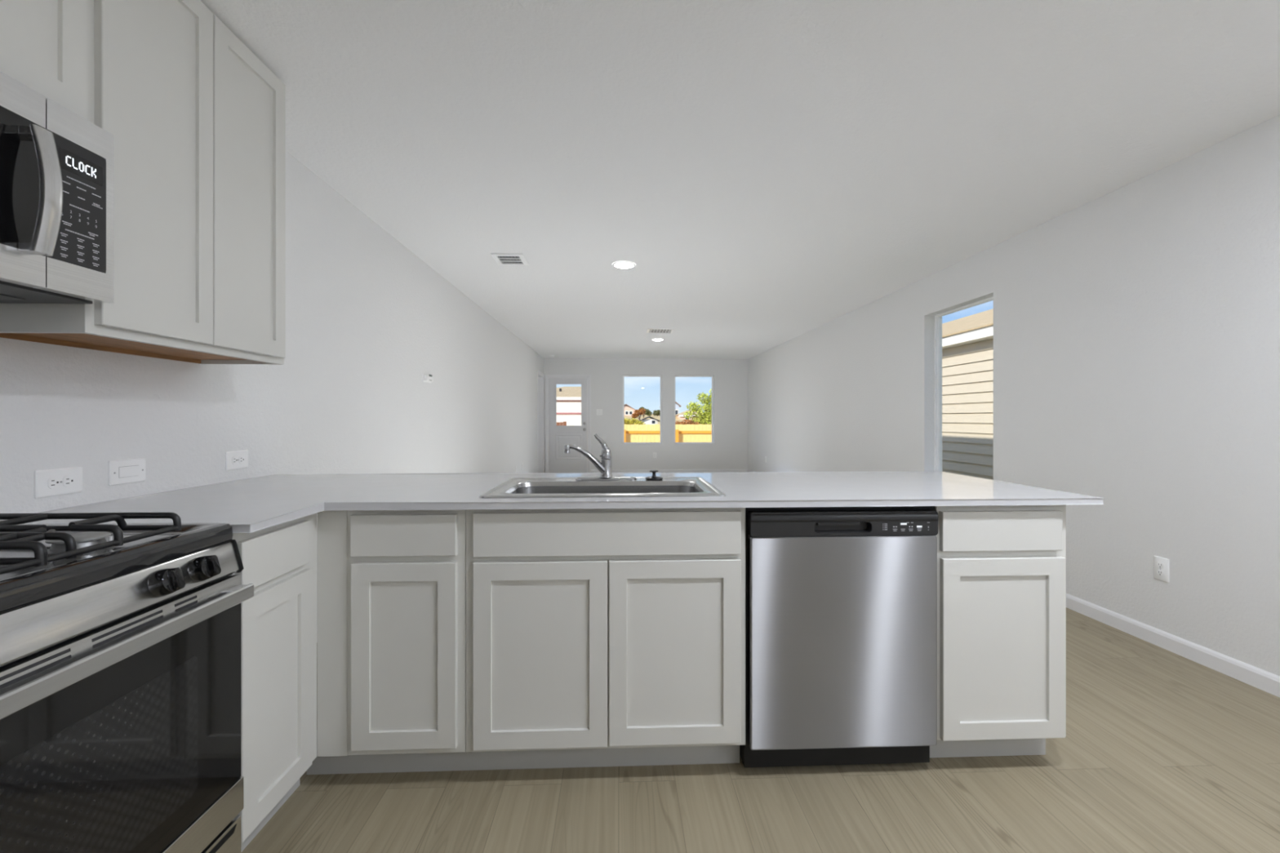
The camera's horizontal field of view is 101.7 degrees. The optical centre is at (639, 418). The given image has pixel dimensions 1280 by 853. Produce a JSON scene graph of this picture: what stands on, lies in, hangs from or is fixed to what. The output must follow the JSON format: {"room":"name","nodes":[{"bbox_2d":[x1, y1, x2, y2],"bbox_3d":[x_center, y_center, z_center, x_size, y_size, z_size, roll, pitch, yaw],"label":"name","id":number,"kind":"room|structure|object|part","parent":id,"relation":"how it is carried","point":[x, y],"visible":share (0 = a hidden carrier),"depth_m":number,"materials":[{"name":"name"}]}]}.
{"room":"kitchen","nodes":[
{"label":"kitchen","id":0,"kind":"room"},
{"bbox_2d":[0,150,543,625],"bbox_3d":[-1.836,-0.055,4.279,0.160,2.440,13.820,0,0,-2],"label":"wall","id":1,"kind":"structure","parent":0,"point":[366,317],"depth_m":2.71,"materials":[{"name":"white paint"}]},
{"bbox_2d":[0,0,87,119],"bbox_3d":[-1.454,-0.977,0.859,0.323,0.592,0.759,0,0,-2],"label":"upper cabinet","id":2,"kind":"object","parent":1,"relation":"attached to","point":[43,43],"visible":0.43,"depth_m":1.16,"materials":[{"name":"paint"}]},
{"bbox_2d":[0,71,114,303],"bbox_3d":[-1.399,-0.474,0.862,0.428,0.410,0.760,0,0,-2],"label":"microwave","id":3,"kind":"object","parent":2,"relation":"attached to","point":[57,166],"visible":1,"depth_m":1.11,"materials":[{"name":"grey metal"}]},
{"bbox_3d":[-1.243,-0.477,0.809,0.004,0.268,0.580,0,0,-2],"label":"door glass","id":4,"kind":"part","parent":3,"relation":"part of","materials":[{"name":"black glass"}]},
{"bbox_3d":[-1.255,-0.477,0.793,0.029,0.402,0.612,0,0,-2],"label":"door","id":5,"kind":"part","parent":3,"relation":"part of","materials":[{"name":"metal"}]},
{"bbox_3d":[-1.210,-0.464,1.064,0.033,0.254,0.037,0,0,-2],"label":"handle","id":6,"kind":"part","parent":3,"relation":"part of","materials":[{"name":"metal"}]},
{"bbox_3d":[-1.440,-0.276,0.861,0.313,0.008,0.742,0,0,-2],"label":"plate","id":7,"kind":"part","parent":3,"relation":"part of","materials":[{"name":"grey metal"}]},
{"bbox_3d":[-1.257,-0.477,1.165,0.004,0.270,0.126,0,0,-2],"label":"control panel","id":8,"kind":"part","parent":3,"relation":"part of","materials":[{"name":"black plastic"}]},
{"bbox_2d":[34,466,82,498],"bbox_3d":[-1.637,0.179,1.473,0.008,0.076,0.124,0,0,-2],"label":"wall outlet","id":9,"kind":"object","parent":1,"relation":"attached to","point":[64,481],"visible":1,"depth_m":1.46,"materials":[{"name":"white plastic"}]},
{"bbox_2d":[48,476,59,488],"bbox_3d":[-1.634,0.179,1.453,0.002,0.034,0.029,0,0,-2],"label":"receptacle","id":10,"kind":"object","parent":9,"relation":"attached to","point":[53,482],"depth_m":1.45,"materials":[{"name":"grey plastic"}]},
{"bbox_2d":[62,475,74,487],"bbox_3d":[-1.636,0.179,1.492,0.002,0.034,0.029,0,0,-2],"label":"receptacle","id":11,"kind":"object","parent":9,"relation":"attached to","point":[68,480],"depth_m":1.49,"materials":[{"name":"grey plastic"}]},
{"bbox_2d":[108,457,145,485],"bbox_3d":[-1.645,0.170,1.678,0.010,0.078,0.124,0,0,-2],"label":"light switch","id":12,"kind":"object","parent":1,"relation":"attached to","point":[121,472],"visible":1,"depth_m":1.67,"materials":[{"name":"white plastic"}]},
{"bbox_2d":[0,0,285,364],"bbox_3d":[-1.484,-0.740,1.612,0.323,1.067,0.742,0,0,-2],"label":"upper cabinet","id":13,"kind":"object","parent":1,"relation":"attached to","point":[196,119],"visible":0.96,"depth_m":1.53,"materials":[{"name":"paint"}]},
{"bbox_3d":[-1.503,-0.221,1.611,0.284,0.028,0.709,0,0,-2],"label":"panel","id":14,"kind":"part","parent":13,"relation":"part of","materials":[{"name":"brown wood"}]},
{"bbox_3d":[-1.325,-0.744,1.444,0.019,1.030,0.350,0,0,-2],"label":"door","id":15,"kind":"part","parent":13,"relation":"part of","materials":[{"name":"paint"}]},
{"bbox_3d":[-1.340,-0.744,1.796,0.019,1.030,0.346,0,0,-2],"label":"door","id":16,"kind":"part","parent":13,"relation":"part of","materials":[{"name":"paint"}]},
{"bbox_2d":[225,449,248,471],"bbox_3d":[-1.665,0.172,2.158,0.008,0.076,0.124,0,0,-2],"label":"wall outlet","id":17,"kind":"object","parent":1,"relation":"attached to","point":[237,460],"visible":1,"depth_m":2.15,"materials":[{"name":"white plastic"}]},
{"bbox_2d":[231,456,237,464],"bbox_3d":[-1.662,0.172,2.139,0.002,0.034,0.029,0,0,-2],"label":"receptacle","id":18,"kind":"object","parent":17,"relation":"attached to","point":[234,459],"depth_m":2.14,"materials":[{"name":"grey plastic"}]},
{"bbox_2d":[239,455,244,463],"bbox_3d":[-1.664,0.172,2.178,0.002,0.034,0.029,0,0,-2],"label":"receptacle","id":19,"kind":"object","parent":17,"relation":"attached to","point":[241,457],"depth_m":2.18,"materials":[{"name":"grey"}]},
{"bbox_2d":[422,373,433,382],"bbox_3d":[-1.742,-0.331,4.297,0.030,0.065,0.184,0,0,-2],"label":"thermostat","id":20,"kind":"object","parent":1,"relation":"attached to","point":[426,378],"visible":1,"depth_m":4.25,"materials":[{"name":"white plastic"}]},
{"bbox_2d":[537,370,544,472],"bbox_3d":[-2.085,0.112,10.584,0.174,2.107,0.834,0,0,-2],"label":"trim","id":21,"kind":"structure","parent":1,"relation":"attached to","point":[540,375],"depth_m":10.93,"materials":[{"name":"white wood"}]},
{"bbox_2d":[543,358,747,472],"bbox_3d":[0.138,-0.055,11.195,4.350,2.440,0.160,0,0,-2],"label":"wall","id":22,"kind":"structure","parent":0,"point":[729,451],"depth_m":11.13,"materials":[{"name":"white paint"}]},
{"bbox_2d":[549,377,586,472],"bbox_3d":[-1.524,0.156,11.088,0.838,2.018,0.198,0,0,-2],"label":"door","id":23,"kind":"structure","parent":22,"relation":"in","point":[574,461],"depth_m":11.05,"materials":[{"name":"white"}]},
{"bbox_3d":[-1.508,0.598,11.052,0.550,0.535,0.007,0,0,-2],"label":"panel","id":24,"kind":"part","parent":23,"relation":"part of","materials":[{"name":"white"}]},
{"bbox_2d":[545,374,591,472],"bbox_3d":[-1.526,0.117,11.118,0.958,2.097,0.174,0,0,-2],"label":"trim","id":25,"kind":"structure","parent":22,"relation":"attached to","point":[588,377],"depth_m":11.04,"materials":[{"name":"white"}]},
{"bbox_2d":[596,408,602,415],"bbox_3d":[-0.864,-0.135,11.069,0.124,0.124,0.010,0,0,-2],"label":"light switch","id":26,"kind":"object","parent":22,"relation":"attached to","point":[599,411],"visible":1,"depth_m":11.07,"materials":[{"name":"white plastic"}]},
{"bbox_2d":[622,374,662,444],"bbox_3d":[0.049,-0.195,11.182,0.849,1.486,0.165,0,0,-2],"label":"window","id":27,"kind":"structure","parent":22,"relation":"in","point":[624,375],"depth_m":11.22,"materials":[{"name":"white plastic"}]},
{"bbox_3d":[0.050,0.536,11.152,0.841,0.018,0.106,0,0,-2],"label":"sill","id":28,"kind":"part","parent":27,"relation":"part of","materials":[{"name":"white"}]},
{"bbox_2d":[591,469,746,472],"bbox_3d":[0.630,1.123,11.129,3.344,0.083,0.013,0,0,-2],"label":"baseboard","id":29,"kind":"structure","parent":22,"relation":"attached to","point":[592,470],"depth_m":11.12,"materials":[{"name":"white"}]},
{"bbox_2d":[674,375,714,444],"bbox_3d":[1.160,-0.195,11.227,0.864,1.486,0.165,0,0,-2],"label":"window","id":30,"kind":"structure","parent":22,"relation":"in","point":[712,376],"depth_m":11.26,"materials":[{"name":"white plastic"}]},
{"bbox_3d":[1.161,0.536,11.198,0.856,0.018,0.106,0,0,-2],"label":"sill","id":31,"kind":"part","parent":30,"relation":"part of","materials":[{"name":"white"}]},
{"bbox_2d":[200,0,1279,359],"bbox_3d":[0.417,-1.355,4.371,4.670,0.160,13.820,0,0,-2],"label":"ceiling","id":32,"kind":"structure","parent":0,"point":[769,172],"depth_m":2.27,"materials":[{"name":"white paint"}]},
{"bbox_2d":[489,253,528,265],"bbox_3d":[-1.034,-1.270,4.159,0.249,0.016,0.281,0,0,-2],"label":"ceiling vent","id":33,"kind":"object","parent":32,"relation":"in","point":[501,259],"visible":1,"depth_m":4.14,"materials":[{"name":"white metal"}]},
{"bbox_2d":[612,261,635,268],"bbox_3d":[-0.132,-1.270,4.318,0.196,0.010,0.196,0,0,-2],"label":"recessed light","id":34,"kind":"object","parent":32,"relation":"in","point":[620,264],"visible":1,"depth_m":4.29,"materials":[{"name":"white plastic"}]},
{"bbox_2d":[651,338,663,341],"bbox_3d":[0.286,-1.270,8.419,0.196,0.010,0.196,0,0,-2],"label":"recessed light","id":35,"kind":"object","parent":32,"relation":"in","point":[655,340],"visible":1,"depth_m":8.39,"materials":[{"name":"white"}]},
{"bbox_2d":[646,328,674,333],"bbox_3d":[0.292,-1.270,7.548,0.386,0.016,0.346,0,0,-2],"label":"ceiling vent","id":36,"kind":"object","parent":32,"relation":"in","point":[649,330],"visible":1,"depth_m":7.53,"materials":[{"name":"white metal"}]},
{"bbox_2d":[241,607,1279,852],"bbox_3d":[0.417,1.225,4.371,4.670,0.120,13.820,0,0,-2],"label":"floor","id":37,"kind":"structure","parent":0,"point":[1162,750],"depth_m":1.61,"materials":[{"name":"brown wood"}]},
{"bbox_2d":[0,511,253,852],"bbox_3d":[-1.257,0.685,0.868,0.695,0.960,0.762,0,0,-2],"label":"gas range","id":38,"kind":"object","parent":37,"relation":"on","point":[120,642],"visible":1,"depth_m":0.97,"materials":[{"name":"grey metal"}]},
{"bbox_3d":[-1.129,0.254,1.050,0.100,0.020,0.100,0,0,-2],"label":"burner","id":39,"kind":"part","parent":38,"relation":"part of","materials":[{"name":"grey metal"}]},
{"bbox_3d":[-0.965,0.660,0.880,0.032,0.562,0.754,0,0,-2],"label":"oven door","id":40,"kind":"part","parent":38,"relation":"part of","materials":[{"name":"grey metal"}]},
{"bbox_2d":[0,522,232,612],"bbox_3d":[-1.284,0.271,0.867,0.641,0.042,0.761,0,0,-2],"label":"cooktop","id":41,"kind":"object","parent":38,"relation":"in","point":[33,586],"depth_m":0.98,"materials":[{"name":"black metal"}]},
{"bbox_3d":[-0.964,0.331,0.880,0.035,0.074,0.750,0,0,-2],"label":"control panel","id":42,"kind":"part","parent":38,"relation":"part of","materials":[{"name":"metal"}]},
{"bbox_3d":[-0.947,0.643,0.881,0.004,0.439,0.752,0,0,-2],"label":"door glass","id":43,"kind":"part","parent":38,"relation":"part of","materials":[{"name":"black glass"}]},
{"bbox_3d":[-0.949,0.399,0.881,0.011,0.048,0.754,0,0,-2],"label":"door vent trim","id":44,"kind":"part","parent":38,"relation":"part of","materials":[{"name":"metal"}]},
{"bbox_3d":[-0.924,0.415,0.885,0.010,0.033,0.752,0,0,-2],"label":"handle","id":45,"kind":"part","parent":38,"relation":"part of","materials":[{"name":"metal"}]},
{"bbox_3d":[-0.948,0.328,1.045,0.039,0.055,0.055,0,0,-2],"label":"knob","id":46,"kind":"part","parent":38,"relation":"part of","materials":[{"name":"black plastic"}]},
{"bbox_3d":[-0.952,0.328,1.140,0.039,0.055,0.055,0,0,-2],"label":"knob","id":47,"kind":"part","parent":38,"relation":"part of","materials":[{"name":"black plastic"}]},
{"bbox_3d":[-0.945,0.903,0.882,0.008,0.078,0.757,0,0,-2],"label":"door trim","id":48,"kind":"part","parent":38,"relation":"part of","materials":[{"name":"metal"}]},
{"bbox_3d":[-0.963,1.038,0.880,0.034,0.164,0.754,0,0,-2],"label":"storage drawer","id":49,"kind":"part","parent":38,"relation":"part of","materials":[{"name":"metal"}]},
{"bbox_3d":[-0.945,0.972,0.881,0.001,0.014,0.722,0,0,-2],"label":"finger pull","id":50,"kind":"part","parent":38,"relation":"part of","materials":[{"name":"black"}]},
{"bbox_2d":[227,513,316,852],"bbox_3d":[-1.308,0.722,1.450,0.660,0.887,0.396,0,0,-2],"label":"base cabinet","id":51,"kind":"object","parent":37,"relation":"on","point":[278,624],"visible":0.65,"depth_m":1.42,"materials":[{"name":"paint"}]},
{"bbox_3d":[-0.986,0.365,1.414,0.019,0.125,0.282,0,0,-2],"label":"drawer","id":52,"kind":"part","parent":51,"relation":"part of","materials":[{"name":"paint"}]},
{"bbox_3d":[-0.986,0.744,1.419,0.019,0.589,0.292,0,0,-2],"label":"door","id":53,"kind":"part","parent":51,"relation":"part of","materials":[{"name":"paint"}]},
{"bbox_2d":[306,509,472,774],"bbox_3d":[-0.830,0.722,1.915,0.538,0.887,0.605,0,0,-2],"label":"base cabinet","id":54,"kind":"object","parent":37,"relation":"on","point":[392,584],"visible":0.68,"depth_m":1.62,"materials":[{"name":"paint"}]},
{"bbox_3d":[-0.735,0.363,1.626,0.323,0.129,0.019,0,0,-2],"label":"drawer","id":55,"kind":"part","parent":54,"relation":"part of","materials":[{"name":"paint"}]},
{"bbox_3d":[-0.734,0.739,1.626,0.321,0.579,0.019,0,0,-2],"label":"door","id":56,"kind":"part","parent":54,"relation":"part of","materials":[{"name":"paint"}]},
{"bbox_3d":[-0.776,0.665,1.643,0.451,0.774,0.019,0,0,-2],"label":"frame","id":57,"kind":"part","parent":54,"relation":"part of","materials":[{"name":"paint"}]},
{"bbox_2d":[466,507,745,770],"bbox_3d":[-0.116,0.722,1.944,0.891,0.887,0.605,0,0,-2],"label":"base cabinet","id":58,"kind":"object","parent":37,"relation":"on","point":[596,637],"visible":0.85,"depth_m":1.65,"materials":[{"name":"paint"}]},
{"bbox_3d":[-0.312,0.743,1.643,0.419,0.586,0.019,0,0,-2],"label":"door","id":59,"kind":"part","parent":58,"relation":"part of","materials":[{"name":"paint"}]},
{"bbox_2d":[0,471,1104,533],"bbox_3d":[-0.085,0.267,1.881,3.147,0.025,1.164,0,0,-2],"label":"countertop","id":60,"kind":"structure","parent":58,"relation":"on","point":[249,505],"depth_m":1.75,"materials":[{"name":"stone"}]},
{"bbox_2d":[564,433,636,479],"bbox_3d":[-0.160,0.156,2.145,0.296,0.190,0.087,0,0,-2],"label":"kitchen faucet","id":61,"kind":"object","parent":60,"relation":"on","point":[604,466],"visible":1,"depth_m":2.14,"materials":[{"name":"silver metal"}]},
{"bbox_3d":[-0.210,0.171,2.133,0.177,0.135,0.031,0,0,-19],"label":"spout","id":62,"kind":"part","parent":61,"relation":"part of","materials":[{"name":"silver metal"}]},
{"bbox_3d":[-0.155,0.115,2.160,0.074,0.107,0.045,0,0,-2],"label":"lever","id":63,"kind":"part","parent":61,"relation":"part of","materials":[{"name":"silver metal"}]},
{"bbox_3d":[-0.140,0.246,2.161,0.254,0.010,0.056,0,0,-2],"label":"plate","id":64,"kind":"part","parent":61,"relation":"part of","materials":[{"name":"silver metal"}]},
{"bbox_2d":[479,476,725,497],"bbox_3d":[-0.130,0.338,1.968,0.812,0.175,0.527,0,0,-2],"label":"sink","id":65,"kind":"object","parent":60,"relation":"in","point":[515,487],"visible":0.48,"depth_m":2.08,"materials":[{"name":"metal"}]},
{"bbox_3d":[-0.126,0.347,1.929,0.686,0.156,0.319,0,0,-2],"label":"bowl","id":66,"kind":"part","parent":65,"relation":"part of","materials":[{"name":"metal"}]},
{"bbox_2d":[644,470,662,480],"bbox_3d":[0.058,0.233,2.154,0.074,0.038,0.074,0,0,-2],"label":"stopper","id":67,"kind":"object","parent":65,"relation":"on","point":[653,477],"visible":1,"depth_m":2.14,"materials":[{"name":"black metal"}]},
{"bbox_3d":[0.058,0.227,2.154,0.036,0.027,0.036,0,0,-2],"label":"knob","id":68,"kind":"part","parent":67,"relation":"part of","materials":[{"name":"black plastic"}]},
{"bbox_3d":[0.112,0.742,1.660,0.420,0.584,0.019,0,0,-2],"label":"door","id":69,"kind":"part","parent":58,"relation":"part of","materials":[{"name":"paint"}]},
{"bbox_2d":[739,506,937,767],"bbox_3d":[0.644,0.720,1.964,0.622,0.882,0.598,0,0,-2],"label":"dishwasher","id":70,"kind":"object","parent":37,"relation":"on","point":[841,602],"visible":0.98,"depth_m":1.68,"materials":[{"name":"silver metal"}]},
{"bbox_3d":[0.654,0.288,1.709,0.622,0.018,0.026,0,0,-2],"label":"trim","id":71,"kind":"part","parent":70,"relation":"part of","materials":[{"name":"black plastic"}]},
{"bbox_3d":[0.656,0.338,1.692,0.610,0.078,0.052,0,0,-2],"label":"control panel","id":72,"kind":"part","parent":70,"relation":"part of","materials":[{"name":"black plastic"}]},
{"bbox_2d":[929,505,1066,758],"bbox_3d":[1.177,0.722,1.997,0.441,0.887,0.605,0,0,-2],"label":"base cabinet","id":73,"kind":"object","parent":37,"relation":"on","point":[1002,569],"visible":0.57,"depth_m":1.70,"materials":[{"name":"paint"}]},
{"bbox_3d":[1.180,0.366,1.704,0.402,0.129,0.019,0,0,-2],"label":"drawer","id":74,"kind":"part","parent":73,"relation":"part of","materials":[{"name":"paint"}]},
{"bbox_3d":[1.185,0.750,1.704,0.410,0.589,0.019,0,0,-2],"label":"door","id":75,"kind":"part","parent":73,"relation":"part of","materials":[{"name":"paint"}]},
{"bbox_2d":[747,114,1279,676],"bbox_3d":[2.670,-0.055,4.463,0.160,2.440,13.820,0,0,-2],"label":"wall","id":76,"kind":"structure","parent":0,"point":[1136,326],"depth_m":2.84,"materials":[{"name":"white paint"}]},
{"bbox_2d":[934,296,993,471],"bbox_3d":[2.667,-0.195,4.298,0.165,1.486,0.876,0,0,-2],"label":"window","id":77,"kind":"structure","parent":76,"relation":"in","point":[938,318],"depth_m":4.71,"materials":[{"name":"white plastic"}]},
{"bbox_2d":[746,469,1279,697],"bbox_3d":[2.583,1.123,4.459,0.013,0.083,13.500,0,0,-2],"label":"baseboard","id":78,"kind":"structure","parent":76,"relation":"attached to","point":[1259,678],"depth_m":2.55,"materials":[{"name":"white wood"}]},
{"bbox_2d":[1153,555,1168,582],"bbox_3d":[2.659,0.768,2.663,0.008,0.118,0.075,0,0,-2],"label":"wall outlet","id":79,"kind":"object","parent":76,"relation":"attached to","point":[1161,565],"visible":1,"depth_m":2.66,"materials":[{"name":"white plastic"}]},
{"bbox_2d":[1156,561,1164,568],"bbox_3d":[2.657,0.749,2.663,0.002,0.029,0.034,0,0,-2],"label":"receptacle","id":80,"kind":"object","parent":79,"relation":"attached to","point":[1159,564],"depth_m":2.66,"materials":[{"name":"grey plastic"}]},
{"bbox_2d":[1156,569,1164,576],"bbox_3d":[2.657,0.787,2.663,0.002,0.029,0.034,0,0,-2],"label":"receptacle","id":81,"kind":"object","parent":79,"relation":"attached to","point":[1159,572],"depth_m":2.66,"materials":[{"name":"grey plastic"}]},
{"label":"outside","id":82,"kind":"structure","parent":0,"visible":0},
{"bbox_2d":[623,413,705,442],"bbox_3d":[-4.805,-0.029,117.452,180.000,4.284,204.900,0,0,-2],"label":"hillside","id":83,"kind":"structure","parent":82,"point":[658,417],"depth_m":58.64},
{"bbox_2d":[556,421,566,425],"bbox_3d":[-6.580,1.095,22.741,6.710,1.940,0.071,0,0,-2],"label":"wooden fence","id":84,"kind":"object","parent":83,"relation":"on","point":[564,423],"visible":0.02,"depth_m":22.88,"materials":[{"name":"brown wood"}]},
{"bbox_2d":[556,386,581,425],"bbox_3d":[-5.236,-0.005,33.799,6.540,4.140,8.270,0,0,-2],"label":"house","id":85,"kind":"structure","parent":83,"relation":"on","point":[568,398],"depth_m":29.86,"materials":[{"name":"white"}]},
{"bbox_2d":[623,404,635,416],"bbox_3d":[-2.067,-0.735,74.978,3.000,2.600,6.400,0,0,-2],"label":"house","id":86,"kind":"structure","parent":83,"relation":"on","point":[628,411],"depth_m":71.98,"materials":[{"name":"beige"}]},
{"bbox_2d":[623,417,645,424],"bbox_3d":[-0.554,1.112,30.026,1.840,2.311,0.786,0,0,-2],"label":"bush","id":87,"kind":"object","parent":83,"relation":"on","point":[626,421],"visible":0.41,"depth_m":29.84,"materials":[{"name":"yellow plant"}]},
{"bbox_2d":[631,408,645,423],"bbox_3d":[-0.141,-0.049,52.042,1.472,2.035,0.901,0,0,-2],"label":"tree","id":88,"kind":"object","parent":83,"relation":"on","point":[637,413],"visible":0.99,"depth_m":51.88,"materials":[{"name":"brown plant"}]},
{"bbox_2d":[640,406,652,417],"bbox_3d":[0.645,-0.408,60.062,1.601,1.953,0.923,0,0,-2],"label":"tree","id":89,"kind":"object","parent":83,"relation":"on","point":[647,412],"visible":0.62,"depth_m":59.93,"materials":[{"name":"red plant"}]},
{"bbox_2d":[640,416,659,424],"bbox_3d":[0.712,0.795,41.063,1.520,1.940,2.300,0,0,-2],"label":"house","id":90,"kind":"structure","parent":83,"relation":"on","point":[654,421],"depth_m":40.05,"materials":[{"name":"white"}]},
{"bbox_2d":[652,409,660,416],"bbox_3d":[2.303,-0.315,63.153,1.674,1.566,0.887,0,0,-2],"label":"tree","id":91,"kind":"object","parent":83,"relation":"on","point":[657,412],"visible":0.65,"depth_m":62.96,"materials":[{"name":"green plant"}]},
{"bbox_2d":[623,424,711,442],"bbox_3d":[1.409,1.179,18.010,6.528,1.971,0.174,0,0,-2],"label":"wooden fence","id":92,"kind":"object","parent":83,"relation":"on","point":[632,433],"visible":0.12,"depth_m":18.04,"materials":[{"name":"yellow wood"}]},
{"bbox_3d":[-0.547,1.272,17.895,0.110,1.785,0.104,0,0,-2],"label":"post","id":93,"kind":"part","parent":92,"relation":"part of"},
{"bbox_3d":[1.403,0.470,18.049,6.520,0.090,0.044,0,0,-2],"label":"rail","id":94,"kind":"part","parent":92,"relation":"part of","materials":[{"name":"orange wood"}]},
{"bbox_3d":[1.272,1.272,17.969,0.110,1.785,0.104,0,0,-2],"label":"post","id":95,"kind":"part","parent":92,"relation":"part of","materials":[{"name":"orange wood"}]},
{"bbox_2d":[659,401,681,414],"bbox_3d":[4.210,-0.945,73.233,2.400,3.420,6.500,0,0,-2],"label":"house","id":96,"kind":"structure","parent":83,"relation":"on","point":[677,406],"depth_m":70.26,"materials":[{"name":"white"}]},
{"bbox_2d":[675,410,698,419],"bbox_3d":[5.723,0.315,58.268,3.300,2.500,4.330,0,0,-2],"label":"house","id":97,"kind":"structure","parent":83,"relation":"on","point":[680,415],"depth_m":56.41,"materials":[{"name":"beige"}]},
{"bbox_2d":[675,419,702,429],"bbox_3d":[2.127,1.115,23.608,1.407,2.205,0.711,0,0,-2],"label":"shrub","id":98,"kind":"object","parent":83,"relation":"on","point":[689,422],"visible":0.23,"depth_m":23.52,"materials":[{"name":"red plant"}]},
{"bbox_2d":[683,389,711,434],"bbox_3d":[3.574,0.276,26.188,2.825,3.783,1.676,0,0,-2],"label":"tree","id":99,"kind":"object","parent":83,"relation":"on","point":[706,415],"visible":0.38,"depth_m":26.04,"materials":[{"name":"green plant"}]},
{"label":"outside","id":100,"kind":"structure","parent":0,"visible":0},
{"bbox_3d":[0.100,1.565,-2.448,80.000,0.300,35.100,0,0,-2],"label":"lawn","id":101,"kind":"structure","parent":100,"visible":0},
{"bbox_2d":[942,308,993,479],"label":"window","id":102,"kind":"structure","parent":101,"relation":"on","point":[967,342],"depth_m":8.79,"materials":[{"name":"beige"}]}
]}

